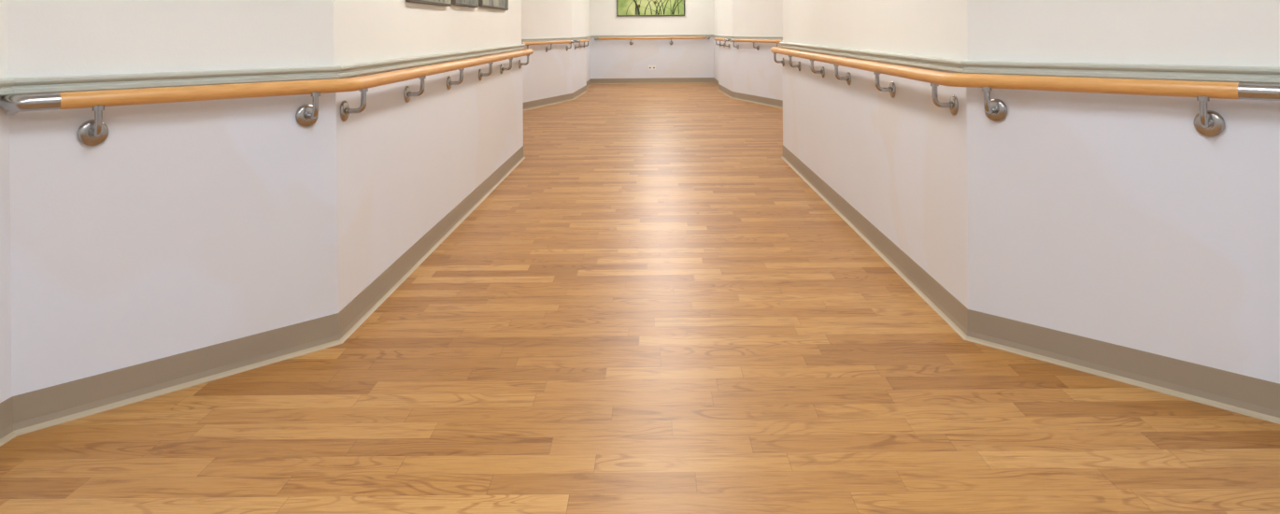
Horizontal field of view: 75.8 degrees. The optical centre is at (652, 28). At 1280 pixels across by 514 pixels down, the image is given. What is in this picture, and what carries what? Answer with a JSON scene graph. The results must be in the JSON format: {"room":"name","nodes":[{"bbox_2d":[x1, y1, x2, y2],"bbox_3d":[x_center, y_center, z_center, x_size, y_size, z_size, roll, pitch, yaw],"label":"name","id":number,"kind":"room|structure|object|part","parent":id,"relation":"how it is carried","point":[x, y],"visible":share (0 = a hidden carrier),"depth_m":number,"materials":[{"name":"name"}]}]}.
{"room":"hospital interior","nodes":[
{"label":"hospital interior","id":0,"kind":"room"},
{"bbox_2d":[0,0,590,402],"bbox_3d":[-1.557,-0.171,6.750,0.889,2.550,19.500,-1,0,0],"label":"wall","id":1,"kind":"structure","parent":0,"point":[192,225],"depth_m":2.63,"materials":[{"name":"white paint"}]},
{"bbox_2d":[0,48,533,145],"bbox_3d":[-1.396,0.248,4.745,0.765,0.175,5.133,-1,0,0],"label":"handrail","id":2,"kind":"object","parent":1,"relation":"attached to","point":[94,132],"visible":0.95,"depth_m":2.58,"materials":[{"name":"wood"}]},
{"bbox_3d":[-1.582,0.263,2.339,0.019,0.091,0.074,0,0,-45],"label":"arm","id":3,"kind":"part","parent":2,"relation":"part of","materials":[{"name":"metal"}]},
{"bbox_3d":[-1.147,0.259,2.774,0.019,0.091,0.074,0,0,-45],"label":"arm","id":4,"kind":"part","parent":2,"relation":"part of","materials":[{"name":"metal"}]},
{"bbox_3d":[-1.065,0.258,2.955,0.074,0.091,0.019,0,0,0],"label":"arm","id":5,"kind":"part","parent":2,"relation":"part of","materials":[{"name":"metal"}]},
{"bbox_3d":[-1.065,0.258,3.710,0.074,0.091,0.019,0,0,0],"label":"arm","id":6,"kind":"part","parent":2,"relation":"part of","materials":[{"name":"metal"}]},
{"bbox_3d":[-1.065,0.258,4.470,0.074,0.091,0.019,0,0,0],"label":"arm","id":7,"kind":"part","parent":2,"relation":"part of","materials":[{"name":"metal"}]},
{"bbox_3d":[-1.065,0.258,5.280,0.074,0.091,0.019,0,0,0],"label":"arm","id":8,"kind":"part","parent":2,"relation":"part of","materials":[{"name":"metal"}]},
{"bbox_3d":[-1.065,0.258,6.030,0.074,0.091,0.019,0,0,0],"label":"arm","id":9,"kind":"part","parent":2,"relation":"part of","materials":[{"name":"metal"}]},
{"bbox_3d":[-1.065,0.258,6.870,0.074,0.091,0.019,0,0,0],"label":"arm","id":10,"kind":"part","parent":2,"relation":"part of","materials":[{"name":"metal"}]},
{"bbox_2d":[0,79,591,446],"bbox_3d":[-1.485,1.051,6.750,0.805,0.104,19.500,-1,0,0],"label":"baseboard","id":11,"kind":"structure","parent":1,"relation":"attached to","point":[31,411],"depth_m":2.62,"materials":[{"name":"beige plastic"}]},
{"bbox_2d":[0,35,591,96],"bbox_3d":[-1.493,0.155,6.750,0.815,0.046,19.500,-1,0,0],"label":"trim","id":12,"kind":"structure","parent":1,"relation":"attached to","point":[136,80],"depth_m":2.61,"materials":[{"name":"green paint"}]},
{"bbox_2d":[405,0,451,6],"bbox_3d":[-1.104,-0.432,4.090,0.031,0.620,0.740,-1,0,0],"label":"print","id":13,"kind":"object","parent":1,"relation":"attached to","point":[446,3],"visible":1,"depth_m":4.12},
{"bbox_2d":[451,0,478,7],"bbox_3d":[-1.104,-0.443,4.860,0.031,0.620,0.600,-1,0,0],"label":"print","id":14,"kind":"object","parent":1,"relation":"attached to","point":[462,3],"visible":0.98,"depth_m":4.83},
{"bbox_2d":[478,0,508,10],"bbox_3d":[-1.104,-0.453,5.760,0.031,0.620,0.960,-1,0,0],"label":"print","id":15,"kind":"object","parent":1,"relation":"attached to","point":[490,4],"visible":0.99,"depth_m":5.70},
{"bbox_2d":[521,40,574,52],"bbox_3d":[-1.518,0.249,11.773,0.097,0.175,1.953,-1,0,18],"label":"handrail","id":16,"kind":"object","parent":1,"relation":"attached to","point":[570,42],"visible":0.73,"depth_m":11.86,"materials":[{"name":"wood"}]},
{"bbox_2d":[573,38,590,49],"bbox_3d":[-1.159,0.246,13.708,0.098,0.175,1.653,-1,0,2],"label":"handrail","id":17,"kind":"object","parent":1,"relation":"attached to","point":[586,39],"visible":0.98,"depth_m":13.48,"materials":[{"name":"wood"}]},
{"bbox_2d":[0,83,1279,513],"bbox_3d":[0.010,1.140,6.750,4.200,0.100,19.700,-1,0,0],"label":"floor","id":18,"kind":"structure","parent":0,"point":[653,311],"depth_m":2.41,"materials":[{"name":"wood"}]},
{"bbox_2d":[589,0,713,78],"bbox_3d":[-0.007,-0.185,16.547,2.690,2.550,0.106,-1,0,0],"label":"wall","id":19,"kind":"structure","parent":0,"point":[613,58],"depth_m":16.49,"materials":[{"name":"white paint"}]},
{"bbox_2d":[616,0,684,15],"bbox_3d":[-0.026,-0.685,16.482,1.360,0.850,0.033,-1,0,0],"label":"framed picture","id":20,"kind":"object","parent":19,"relation":"attached to","point":[624,7],"visible":1,"depth_m":16.48},
{"bbox_3d":[-0.022,-0.269,16.482,1.360,0.018,0.033,0,0,0],"label":"frame","id":21,"kind":"part","parent":20,"relation":"part of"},
{"bbox_2d":[590,34,712,37],"bbox_3d":[-0.004,0.142,16.486,2.490,0.046,0.032,-1,0,0],"label":"trim","id":22,"kind":"structure","parent":19,"relation":"attached to","point":[635,35],"depth_m":16.48,"materials":[{"name":"green paint"}]},
{"bbox_2d":[590,77,713,84],"bbox_3d":[0.004,1.038,16.486,2.490,0.104,0.022,-1,0,0],"label":"baseboard","id":23,"kind":"structure","parent":19,"relation":"attached to","point":[664,79],"depth_m":16.49,"materials":[{"name":"beige plastic"}]},
{"bbox_2d":[594,36,710,44],"bbox_3d":[-0.003,0.235,16.447,2.322,0.175,0.096,-1,0,0],"label":"handrail","id":24,"kind":"object","parent":19,"relation":"attached to","point":[663,37],"visible":1,"depth_m":16.41,"materials":[{"name":"wood"}]},
{"bbox_2d":[648,65,655,70],"bbox_3d":[-0.001,0.770,16.485,0.155,0.090,0.020,-1,0,0],"label":"power outlet","id":25,"kind":"object","parent":19,"relation":"attached to","point":[650,67],"visible":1,"depth_m":16.48,"materials":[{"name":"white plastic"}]},
{"bbox_2d":[713,0,1279,383],"bbox_3d":[1.545,-0.199,6.750,0.906,2.550,19.500,-1,0,0],"label":"wall","id":26,"kind":"structure","parent":0,"point":[1110,218],"depth_m":2.65,"materials":[{"name":"white paint"}]},
{"bbox_2d":[713,37,730,48],"bbox_3d":[1.163,0.225,13.708,0.097,0.175,1.653,-1,0,-2],"label":"handrail","id":27,"kind":"object","parent":26,"relation":"attached to","point":[715,38],"visible":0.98,"depth_m":13.48,"materials":[{"name":"wood"}]},
{"bbox_2d":[729,38,782,50],"bbox_3d":[1.522,0.222,11.773,0.098,0.175,1.953,0,0,-18],"label":"handrail","id":28,"kind":"object","parent":26,"relation":"attached to","point":[732,40],"visible":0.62,"depth_m":11.86,"materials":[{"name":"wood"}]},
{"bbox_2d":[712,34,1279,84],"bbox_3d":[1.487,0.129,6.750,0.832,0.046,19.500,-1,0,0],"label":"trim","id":29,"kind":"structure","parent":26,"relation":"attached to","point":[1135,71],"depth_m":2.62,"materials":[{"name":"green paint"}]},
{"bbox_2d":[713,77,1279,424],"bbox_3d":[1.495,1.025,6.750,0.822,0.104,19.500,-1,0,0],"label":"baseboard","id":30,"kind":"structure","parent":26,"relation":"attached to","point":[1255,397],"depth_m":2.65,"materials":[{"name":"beige plastic"}]},
{"bbox_2d":[770,46,1279,137],"bbox_3d":[1.386,0.223,4.684,0.771,0.175,5.056,-1,0,0],"label":"handrail","id":31,"kind":"object","parent":26,"relation":"attached to","point":[1206,122],"visible":0.98,"depth_m":2.59,"materials":[{"name":"wood"}]},
{"bbox_3d":[1.052,0.240,6.850,0.074,0.091,0.019,0,0,0],"label":"arm","id":32,"kind":"part","parent":31,"relation":"part of","materials":[{"name":"metal"}]},
{"bbox_3d":[1.052,0.240,6.090,0.074,0.091,0.019,0,0,0],"label":"arm","id":33,"kind":"part","parent":31,"relation":"part of","materials":[{"name":"metal"}]},
{"bbox_3d":[1.052,0.240,5.260,0.074,0.091,0.019,0,0,0],"label":"arm","id":34,"kind":"part","parent":31,"relation":"part of","materials":[{"name":"metal"}]},
{"bbox_3d":[1.052,0.240,4.570,0.074,0.091,0.019,0,0,0],"label":"arm","id":35,"kind":"part","parent":31,"relation":"part of","materials":[{"name":"metal"}]},
{"bbox_3d":[1.052,0.240,3.740,0.074,0.091,0.019,0,0,0],"label":"arm","id":36,"kind":"part","parent":31,"relation":"part of","materials":[{"name":"metal"}]},
{"bbox_3d":[1.052,0.240,2.980,0.074,0.091,0.019,0,0,0],"label":"arm","id":37,"kind":"part","parent":31,"relation":"part of","materials":[{"name":"metal"}]},
{"bbox_3d":[1.135,0.239,2.758,0.019,0.091,0.074,0,0,45],"label":"arm","id":38,"kind":"part","parent":31,"relation":"part of","materials":[{"name":"metal"}]},
{"bbox_3d":[1.566,0.235,2.326,0.019,0.091,0.074,0,0,45],"label":"arm","id":39,"kind":"part","parent":31,"relation":"part of","materials":[{"name":"metal"}]}
]}

